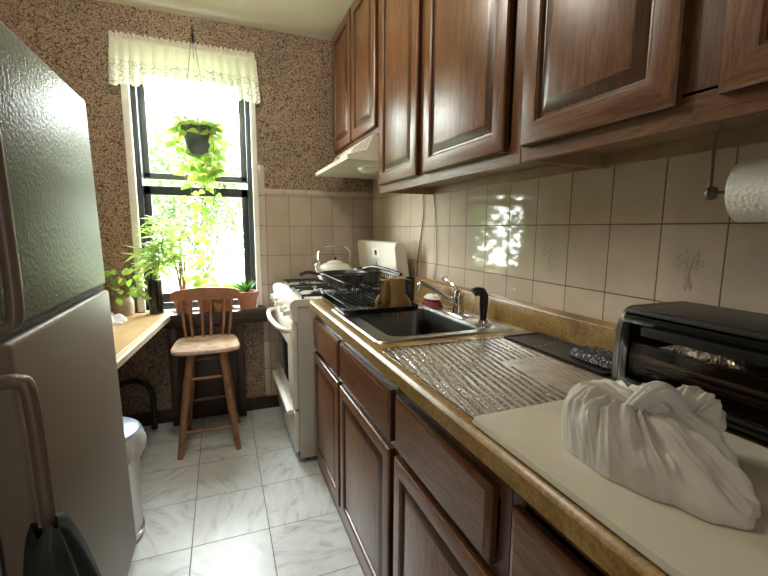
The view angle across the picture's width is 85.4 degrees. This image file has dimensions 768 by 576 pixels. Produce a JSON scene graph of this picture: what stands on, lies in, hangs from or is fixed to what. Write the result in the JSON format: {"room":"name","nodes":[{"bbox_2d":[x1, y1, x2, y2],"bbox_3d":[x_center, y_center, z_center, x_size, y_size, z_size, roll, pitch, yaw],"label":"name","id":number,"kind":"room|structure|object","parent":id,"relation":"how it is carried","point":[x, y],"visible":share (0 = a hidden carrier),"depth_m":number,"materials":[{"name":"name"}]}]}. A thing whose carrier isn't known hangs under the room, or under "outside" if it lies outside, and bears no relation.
{"room":"kitchen","nodes":[
{"label":"kitchen","id":0,"kind":"room"},
{"bbox_2d":[0,0,372,415],"bbox_3d":[-1.149,-0.396,2.793,2.210,2.530,0.209,-3,9,-21],"label":"wall","id":1,"kind":"structure","parent":0,"point":[294,113],"depth_m":2.70,"materials":[{"name":"paper"}]},
{"bbox_2d":[120,84,261,312],"bbox_3d":[-1.207,-0.635,2.692,0.748,1.548,0.210,-3,9,-21],"label":"window","id":2,"kind":"structure","parent":1,"relation":"in","point":[133,98],"depth_m":2.65,"materials":[{"name":"white paint"}]},
{"bbox_2d":[123,395,279,425],"bbox_3d":[-1.444,0.845,2.740,1.510,0.085,0.020,-3,9,-21],"label":"baseboard","id":3,"kind":"structure","parent":1,"relation":"attached to","point":[164,416],"depth_m":2.83,"materials":[{"name":"brown paint"}]},
{"bbox_2d":[161,306,266,328],"bbox_3d":[-1.138,0.190,2.696,0.728,0.087,0.150,-3,9,-21],"label":"window sill","id":4,"kind":"structure","parent":1,"relation":"attached to","point":[258,314],"depth_m":2.67,"materials":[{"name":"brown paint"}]},
{"bbox_2d":[167,228,196,313],"bbox_3d":[-1.242,-0.111,2.586,0.173,0.536,0.145,1,8,7],"label":"plant","id":5,"kind":"object","parent":4,"relation":"on","point":[182,284],"visible":0.55,"depth_m":2.59,"materials":[{"name":"green plant"}]},
{"bbox_2d":[183,305,192,313],"bbox_3d":[-1.220,0.135,2.599,0.054,0.048,0.053,-3,9,-21],"label":"clay pot","id":6,"kind":"object","parent":4,"relation":"on","point":[191,306],"visible":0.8,"depth_m":2.58,"materials":[{"name":"ceramic"}]},
{"bbox_2d":[190,197,215,311],"bbox_3d":[-1.144,-0.210,2.647,0.133,0.717,0.131,-3,9,-21],"label":"plant","id":7,"kind":"object","parent":4,"relation":"on","point":[206,303],"visible":0.34,"depth_m":2.62,"materials":[{"name":"green plant"}]},
{"bbox_2d":[182,274,240,310],"bbox_3d":[-1.083,0.025,2.679,0.379,0.245,0.138,-3,9,-21],"label":"plant","id":8,"kind":"object","parent":4,"relation":"on","point":[194,277],"visible":0.42,"depth_m":2.66,"materials":[{"name":"green plant"}]},
{"bbox_2d":[213,302,221,311],"bbox_3d":[-1.060,0.116,2.659,0.057,0.069,0.054,-3,9,-21],"label":"clay pot","id":9,"kind":"object","parent":4,"relation":"on","point":[217,306],"visible":1,"depth_m":2.65,"materials":[{"name":"ceramic"}]},
{"bbox_2d":[234,279,258,309],"bbox_3d":[-0.901,0.038,2.755,0.155,0.199,0.151,2,8,13],"label":"potted plant","id":10,"kind":"object","parent":4,"relation":"on","point":[247,300],"visible":0.91,"depth_m":2.72,"materials":[{"name":"green plant"}]},
{"bbox_2d":[258,165,372,394],"bbox_3d":[-0.462,-0.042,3.006,0.808,1.595,0.010,-3,9,-21],"label":"trim","id":11,"kind":"structure","parent":1,"relation":"attached to","point":[261,183],"depth_m":2.87,"materials":[{"name":"beige tile"}]},
{"bbox_3d":[-1.138,-1.510,2.475,0.014,0.055,0.109,-3,9,-21],"label":"wall hook","id":12,"kind":"object","parent":1,"relation":"attached to","visible":0},
{"bbox_2d":[165,29,229,286],"bbox_3d":[-1.112,-0.761,2.502,0.358,1.515,0.293,-3,9,-21],"label":"hanging plant","id":13,"kind":"object","parent":12,"relation":"hanging from","point":[199,137],"visible":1,"depth_m":2.50,"materials":[{"name":"green plant"}]},
{"bbox_2d":[97,0,353,40],"bbox_3d":[-0.298,-1.381,0.471,2.410,0.080,4.850,-3,9,-21],"label":"ceiling","id":14,"kind":"structure","parent":0,"point":[319,19],"depth_m":2.45,"materials":[{"name":"beige paint"}]},
{"bbox_2d":[128,406,364,575],"bbox_3d":[-0.313,1.194,0.834,2.410,0.060,4.850,-3,9,-21],"label":"floor","id":15,"kind":"structure","parent":0,"point":[260,508],"depth_m":1.91,"materials":[{"name":"tile"}]},
{"bbox_2d":[0,21,136,575],"bbox_3d":[-1.104,0.291,0.985,0.755,1.675,0.818,-4,9,-21],"label":"refrigerator","id":16,"kind":"object","parent":15,"relation":"on","point":[63,445],"visible":0.95,"depth_m":0.97,"materials":[{"name":"grey metal"}]},
{"bbox_2d":[0,130,24,335],"bbox_3d":[-0.644,-0.134,0.675,0.063,0.434,0.025,-4,9,-21],"label":"handle","id":17,"kind":"object","parent":16,"relation":"in","point":[13,321],"depth_m":0.69,"materials":[{"name":"grey metal"}]},
{"bbox_2d":[0,21,104,323],"bbox_3d":[-0.854,-0.261,1.044,0.055,0.607,0.745,-4,9,-21],"label":"freezer","id":18,"kind":"object","parent":16,"relation":"in","point":[44,125],"depth_m":0.99,"materials":[{"name":"grey metal"}]},
{"bbox_2d":[23,511,100,575],"bbox_3d":[-0.596,0.587,0.780,0.116,0.342,0.379,-3,9,-21],"label":"dish towel","id":19,"kind":"object","parent":16,"relation":"hanging from","point":[63,550],"visible":0.98,"depth_m":0.74,"materials":[{"name":"black fabric"}]},
{"bbox_2d":[123,417,146,540],"bbox_3d":[-1.140,0.791,1.679,0.339,0.492,0.338,-3,9,-21],"label":"trash can","id":20,"kind":"object","parent":15,"relation":"on","point":[135,436],"visible":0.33,"depth_m":1.68,"materials":[{"name":"silver metal"}]},
{"bbox_2d":[112,312,172,429],"bbox_3d":[-1.504,0.605,2.023,0.803,0.735,1.185,-3,9,-21],"label":"side table","id":21,"kind":"object","parent":15,"relation":"on","point":[129,337],"visible":0.27,"depth_m":2.23,"materials":[{"name":"brown wood"}]},
{"bbox_2d":[111,312,127,324],"bbox_3d":[-1.504,0.163,2.295,0.145,0.064,0.132,-3,9,-21],"label":"crumpled napkin","id":22,"kind":"object","parent":21,"relation":"on","point":[118,319],"visible":0.51,"depth_m":2.30,"materials":[{"name":"white paper"}]},
{"bbox_2d":[112,294,134,315],"bbox_3d":[-1.568,0.105,2.509,0.112,0.120,0.111,-3,9,-21],"label":"flower pot","id":23,"kind":"object","parent":21,"relation":"on","point":[127,308],"depth_m":2.47,"materials":[{"name":"beige ceramic"}]},
{"bbox_2d":[102,268,150,315],"bbox_3d":[-1.549,0.026,2.468,0.360,0.287,0.181,-3,9,-21],"label":"plant","id":24,"kind":"object","parent":21,"relation":"on","point":[123,304],"visible":0.9,"depth_m":2.48,"materials":[{"name":"green plant"}]},
{"bbox_2d":[124,215,193,314],"bbox_3d":[-1.343,-0.135,2.492,0.374,0.610,0.194,-2,8,-14],"label":"potted palm","id":25,"kind":"object","parent":21,"relation":"on","point":[154,285],"visible":0.98,"depth_m":2.50,"materials":[{"name":"green plant"}]},
{"bbox_2d":[147,279,163,314],"bbox_3d":[-1.403,0.053,2.561,0.084,0.217,0.084,-3,9,-21],"label":"vase","id":26,"kind":"object","parent":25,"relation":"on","point":[155,287],"depth_m":2.53,"materials":[{"name":"black"}]},
{"bbox_2d":[170,287,241,459],"bbox_3d":[-1.047,0.470,2.484,0.396,0.908,0.412,-3,9,-21],"label":"wooden stool","id":27,"kind":"object","parent":15,"relation":"on","point":[189,347],"visible":1,"depth_m":2.44,"materials":[{"name":"brown wood"}]},
{"bbox_2d":[167,323,246,426],"bbox_3d":[-1.159,0.560,2.757,0.450,0.648,0.076,-3,9,-21],"label":"radiator cover","id":28,"kind":"object","parent":15,"relation":"on","point":[209,387],"visible":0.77,"depth_m":2.73,"materials":[{"name":"brown paint"}]},
{"bbox_2d":[314,314,343,524],"bbox_3d":[0.017,0.552,2.075,0.636,0.868,0.500,-3,9,-21],"label":"base cabinet","id":29,"kind":"object","parent":15,"relation":"on","point":[327,381],"visible":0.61,"depth_m":1.90,"materials":[{"name":"brown wood"}]},
{"bbox_2d":[266,239,415,458],"bbox_3d":[-0.321,0.305,2.628,0.789,1.198,0.750,-3,9,-21],"label":"gas stove","id":30,"kind":"object","parent":15,"relation":"on","point":[293,323],"visible":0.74,"depth_m":2.28,"materials":[{"name":"white metal"}]},
{"bbox_2d":[266,301,298,409],"bbox_3d":[-0.638,0.371,2.513,0.110,0.473,0.738,-3,9,-21],"label":"oven","id":31,"kind":"object","parent":30,"relation":"in","point":[286,376],"depth_m":2.32,"materials":[{"name":"white metal"}]},
{"bbox_2d":[314,245,351,279],"bbox_3d":[-0.321,-0.170,2.734,0.236,0.228,0.236,2,8,9],"label":"tea kettle","id":32,"kind":"object","parent":30,"relation":"on","point":[334,264],"visible":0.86,"depth_m":2.68,"materials":[{"name":"white metal"}]},
{"bbox_2d":[299,270,367,288],"bbox_3d":[-0.259,-0.050,2.379,0.360,0.101,0.283,-8,11,-44],"label":"wok","id":33,"kind":"object","parent":30,"relation":"on","point":[349,278],"visible":0.68,"depth_m":2.34,"materials":[{"name":"black metal"}]},
{"bbox_2d":[273,281,415,321],"bbox_3d":[-0.285,0.054,2.607,0.714,0.122,0.750,-3,9,-21],"label":"cooktop","id":34,"kind":"object","parent":30,"relation":"in","point":[294,301],"depth_m":2.31,"materials":[{"name":"white metal"}]},
{"bbox_2d":[352,265,401,281],"bbox_3d":[-0.057,-0.076,2.466,0.166,0.121,0.496,-3,9,-21],"label":"saucepan","id":35,"kind":"object","parent":30,"relation":"on","point":[373,268],"visible":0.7,"depth_m":2.54,"materials":[{"name":"grey metal"}]},
{"bbox_2d":[352,267,377,281],"bbox_3d":[-0.117,-0.083,2.620,0.166,0.090,0.166,-3,9,-21],"label":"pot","id":36,"kind":"object","parent":35,"relation":"on","point":[354,268],"depth_m":2.55,"materials":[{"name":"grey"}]},
{"bbox_2d":[340,338,398,575],"bbox_3d":[0.211,0.623,1.581,0.636,0.868,0.564,-3,9,-21],"label":"base cabinet","id":37,"kind":"object","parent":15,"relation":"on","point":[368,451],"visible":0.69,"depth_m":1.39,"materials":[{"name":"brown wood"}]},
{"bbox_2d":[393,388,513,575],"bbox_3d":[0.403,0.693,1.093,0.636,0.868,0.488,-3,9,-21],"label":"base cabinet","id":38,"kind":"object","parent":15,"relation":"on","point":[453,513],"visible":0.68,"depth_m":0.91,"materials":[{"name":"brown wood"}]},
{"bbox_2d":[509,490,609,575],"bbox_3d":[0.652,0.783,0.464,0.636,0.868,0.872,-3,9,-21],"label":"base cabinet","id":39,"kind":"object","parent":15,"relation":"on","point":[538,548],"visible":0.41,"depth_m":0.62,"materials":[{"name":"brown wood"}]},
{"bbox_2d":[309,278,767,575],"bbox_3d":[0.483,0.226,0.806,0.654,0.133,3.075,-3,9,-21],"label":"countertop","id":40,"kind":"structure","parent":39,"relation":"on","point":[615,556],"depth_m":0.89,"materials":[{"name":"stone"}]},
{"bbox_2d":[322,272,418,314],"bbox_3d":[-0.079,0.013,1.955,0.350,0.130,0.442,-3,9,-21],"label":"dish rack","id":41,"kind":"object","parent":40,"relation":"on","point":[351,303],"visible":0.8,"depth_m":1.87,"materials":[{"name":"black metal"}]},
{"bbox_2d":[322,292,418,314],"bbox_3d":[-0.080,0.067,1.963,0.350,0.022,0.442,-3,9,-21],"label":"tray","id":42,"kind":"object","parent":41,"relation":"on","point":[346,308],"depth_m":1.84,"materials":[{"name":"black metal"}]},
{"bbox_2d":[374,279,390,314],"bbox_3d":[0.001,0.039,1.811,0.102,0.156,0.032,-3,9,-21],"label":"glove","id":43,"kind":"object","parent":41,"relation":"in","point":[385,297],"visible":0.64,"depth_m":1.80,"materials":[{"name":"brown"}]},
{"bbox_2d":[388,277,411,318],"bbox_3d":[0.069,0.044,1.806,0.110,0.180,0.032,-3,9,-21],"label":"glove","id":44,"kind":"object","parent":41,"relation":"hanging from","point":[399,298],"visible":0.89,"depth_m":1.79,"materials":[{"name":"brown rubber"}]},
{"bbox_2d":[405,277,414,301],"bbox_3d":[0.113,0.007,2.106,0.086,0.118,0.086,-3,9,-21],"label":"utensil cup","id":45,"kind":"object","parent":40,"relation":"on","point":[412,282],"visible":0.36,"depth_m":2.07,"materials":[{"name":"black"}]},
{"bbox_2d":[332,302,512,343],"bbox_3d":[0.118,0.210,1.707,0.538,0.185,0.617,-3,9,-21],"label":"sink","id":46,"kind":"object","parent":40,"relation":"in","point":[424,323],"visible":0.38,"depth_m":1.79,"materials":[{"name":"silver metal"}]},
{"bbox_2d":[421,299,442,307],"bbox_3d":[0.229,0.059,1.980,0.084,0.044,0.150,-3,9,-21],"label":"cloth","id":47,"kind":"object","parent":46,"relation":"on","point":[426,302],"visible":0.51,"depth_m":1.93,"materials":[{"name":"red fabric"}]},
{"bbox_2d":[424,293,440,299],"bbox_3d":[0.229,0.036,1.977,0.072,0.024,0.120,-3,9,-21],"label":"rag","id":48,"kind":"object","parent":47,"relation":"on","point":[430,296],"visible":1,"depth_m":1.95,"materials":[{"name":"white fabric"}]},
{"bbox_2d":[465,318,478,323],"bbox_3d":[0.350,0.129,1.626,0.045,0.009,0.060,-3,9,-21],"label":"sponge","id":49,"kind":"object","parent":46,"relation":"on","point":[472,320],"visible":0.74,"depth_m":1.61,"materials":[{"name":"white plastic"}]},
{"bbox_2d":[471,287,490,327],"bbox_3d":[0.364,0.070,1.554,0.077,0.147,0.062,-3,9,-21],"label":"sprayer","id":50,"kind":"object","parent":46,"relation":"on","point":[477,291],"visible":1,"depth_m":1.54,"materials":[{"name":"black plastic"}]},
{"bbox_2d":[416,275,473,318],"bbox_3d":[0.237,0.037,1.725,0.221,0.162,0.200,-3,9,-21],"label":"kitchen faucet","id":51,"kind":"object","parent":40,"relation":"on","point":[457,300],"visible":0.98,"depth_m":1.74,"materials":[{"name":"silver metal"}]},
{"bbox_2d":[381,336,606,418],"bbox_3d":[0.278,0.205,1.091,0.426,0.007,0.488,-3,9,-21],"label":"mat","id":52,"kind":"object","parent":40,"relation":"on","point":[478,376],"visible":0.97,"depth_m":1.04,"materials":[{"name":"silver"}]},
{"bbox_2d":[504,332,611,376],"bbox_3d":[0.538,0.186,1.237,0.150,0.010,0.394,-3,9,-21],"label":"tray","id":53,"kind":"object","parent":40,"relation":"on","point":[551,346],"visible":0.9,"depth_m":1.27,"materials":[{"name":"grey"}]},
{"bbox_2d":[570,346,612,369],"bbox_3d":[0.594,0.184,1.123,0.096,0.027,0.200,-3,9,-21],"label":"pot holder","id":54,"kind":"object","parent":53,"relation":"on","point":[595,355],"visible":0.7,"depth_m":1.12,"materials":[{"name":"black fabric"}]},
{"bbox_2d":[472,400,767,575],"bbox_3d":[0.475,0.284,0.500,0.386,0.013,0.748,-3,9,-21],"label":"cutting board","id":55,"kind":"object","parent":40,"relation":"on","point":[678,542],"visible":0.53,"depth_m":0.52,"materials":[{"name":"beige plastic"}]},
{"bbox_2d":[561,378,760,529],"bbox_3d":[0.406,0.197,0.622,0.226,0.123,0.258,-7,11,-42],"label":"bag","id":56,"kind":"object","parent":55,"relation":"on","point":[660,441],"visible":1,"depth_m":0.57,"materials":[{"name":"white plastic"}]},
{"bbox_2d":[612,301,767,441],"bbox_3d":[0.701,0.160,0.780,0.235,0.191,0.457,-3,9,-21],"label":"toaster oven","id":57,"kind":"object","parent":40,"relation":"on","point":[641,329],"visible":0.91,"depth_m":0.83,"materials":[{"name":"grey metal"}]},
{"bbox_2d":[631,370,767,427],"bbox_3d":[0.704,0.233,0.792,0.187,0.002,0.417,-3,9,-21],"label":"tray","id":58,"kind":"object","parent":57,"relation":"on","point":[739,414],"depth_m":0.80,"materials":[{"name":"black metal"}]},
{"bbox_2d":[659,344,759,372],"bbox_3d":[0.625,0.119,0.809,0.044,0.034,0.168,-2,8,-18],"label":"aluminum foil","id":59,"kind":"object","parent":57,"relation":"on","point":[731,363],"visible":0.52,"depth_m":0.78,"materials":[{"name":"silver metal"}]},
{"bbox_2d":[373,142,767,323],"bbox_3d":[0.769,-0.141,1.069,0.102,2.530,4.850,-3,9,-21],"label":"wall","id":60,"kind":"structure","parent":0,"point":[594,243],"depth_m":1.26,"materials":[{"name":"beige tile"}]},
{"bbox_2d":[315,134,378,179],"bbox_3d":[-0.105,-0.744,2.463,0.450,0.157,0.745,-3,9,-21],"label":"range hood","id":61,"kind":"object","parent":60,"relation":"attached to","point":[361,161],"visible":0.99,"depth_m":2.28,"materials":[{"name":"beige metal"}]},
{"bbox_2d":[358,167,378,172],"bbox_3d":[-0.089,-0.665,2.364,0.120,0.028,0.120,-3,9,-21],"label":"lamp","id":62,"kind":"object","parent":61,"relation":"attached to","point":[362,169],"depth_m":2.33,"materials":[{"name":"white plastic"}]},
{"bbox_2d":[332,0,378,156],"bbox_3d":[-0.044,-1.218,2.440,0.326,0.786,0.864,-3,9,-21],"label":"upper cabinet","id":63,"kind":"object","parent":60,"relation":"attached to","point":[355,43],"visible":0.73,"depth_m":2.28,"materials":[{"name":"brown wood"}]},
{"bbox_2d":[416,195,423,276],"bbox_3d":[0.205,-0.290,2.351,0.008,0.460,0.074,-3,9,-23],"label":"power cord","id":64,"kind":"object","parent":60,"relation":"attached to","point":[423,195],"visible":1,"depth_m":2.35,"materials":[{"name":"grey plastic"}]},
{"bbox_2d":[433,195,436,279],"bbox_3d":[0.266,-0.270,2.194,0.009,0.456,0.050,-3,9,-21],"label":"lamp cord","id":65,"kind":"object","parent":60,"relation":"attached to","point":[433,195],"visible":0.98,"depth_m":2.18,"materials":[{"name":"beige plastic"}]},
{"bbox_2d":[379,0,602,194],"bbox_3d":[0.305,-0.944,1.571,0.326,1.081,1.053,-3,9,-21],"label":"upper cabinet","id":66,"kind":"object","parent":60,"relation":"attached to","point":[451,72],"visible":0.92,"depth_m":1.42,"materials":[{"name":"brown wood"}]},
{"bbox_2d":[521,0,767,167],"bbox_3d":[0.671,-0.811,0.643,0.326,1.081,0.951,-3,9,-21],"label":"upper cabinet","id":67,"kind":"object","parent":60,"relation":"attached to","point":[608,83],"visible":1,"depth_m":0.81,"materials":[{"name":"brown wood"}]},
{"bbox_2d":[704,112,767,199],"bbox_3d":[0.708,-0.224,0.645,0.028,0.151,0.374,-3,9,-21],"label":"towel holder","id":68,"kind":"object","parent":67,"relation":"attached to","point":[711,192],"visible":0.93,"depth_m":0.81,"materials":[{"name":"brown metal"}]},
{"bbox_2d":[724,156,767,221],"bbox_3d":[0.713,-0.160,0.638,0.114,0.114,0.280,-3,9,-21],"label":"paper towel roll","id":69,"kind":"object","parent":68,"relation":"hanging from","point":[746,189],"visible":1,"depth_m":0.72,"materials":[{"name":"white paper"}]},
{"bbox_3d":[-1.180,-1.421,2.490,0.787,0.010,0.072,-3,9,-21],"label":"curtain rod","id":70,"kind":"object","parent":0,"visible":0},
{"bbox_2d":[108,30,260,103],"bbox_3d":[-1.162,-1.300,2.462,0.825,0.307,0.069,-3,9,-22],"label":"curtain valance","id":71,"kind":"object","parent":70,"relation":"hanging from","point":[134,60],"visible":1,"depth_m":2.45,"materials":[{"name":"white fabric"}]},
{"label":"outside","id":72,"kind":"structure","parent":0,"visible":0},
{"bbox_2d":[159,260,244,292],"bbox_3d":[-11.753,0.015,30.341,60.000,0.100,55.500,-3,9,-21],"label":"ground","id":73,"kind":"structure","parent":72,"point":[223,273],"depth_m":38.08,"materials":[{"name":"white"}]},
{"bbox_2d":[145,90,234,238],"bbox_3d":[-6.329,-1.067,8.865,6.395,8.135,6.822,7,10,39],"label":"tree","id":74,"kind":"object","parent":73,"relation":"on","point":[160,202],"visible":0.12,"depth_m":9.89,"materials":[{"name":"green plant"}]},
{"bbox_2d":[145,86,239,284],"bbox_3d":[-10.418,-5.182,21.844,10.178,12.591,10.341,-7,11,-43],"label":"tree","id":75,"kind":"object","parent":73,"relation":"on","point":[180,103],"visible":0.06,"depth_m":20.28,"materials":[{"name":"green plant"}]},
{"bbox_2d":[145,91,241,287],"bbox_3d":[-7.407,-2.309,15.329,7.829,8.782,6.709,-2,8,-16],"label":"tree","id":76,"kind":"object","parent":73,"relation":"on","point":[172,119],"visible":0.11,"depth_m":14.47,"materials":[{"name":"green plant"}]},
{"bbox_2d":[176,125,246,276],"bbox_3d":[-2.680,-1.660,12.226,6.142,8.398,7.272,-3,9,-21],"label":"tree","id":77,"kind":"object","parent":73,"relation":"on","point":[234,227],"visible":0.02,"depth_m":11.68,"materials":[{"name":"green plant"}]},
{"bbox_2d":[188,96,246,273],"bbox_3d":[-2.561,-0.705,9.039,2.922,7.418,4.565,-3,9,-21],"label":"tree","id":78,"kind":"object","parent":73,"relation":"on","point":[228,147],"visible":0.2,"depth_m":9.04,"materials":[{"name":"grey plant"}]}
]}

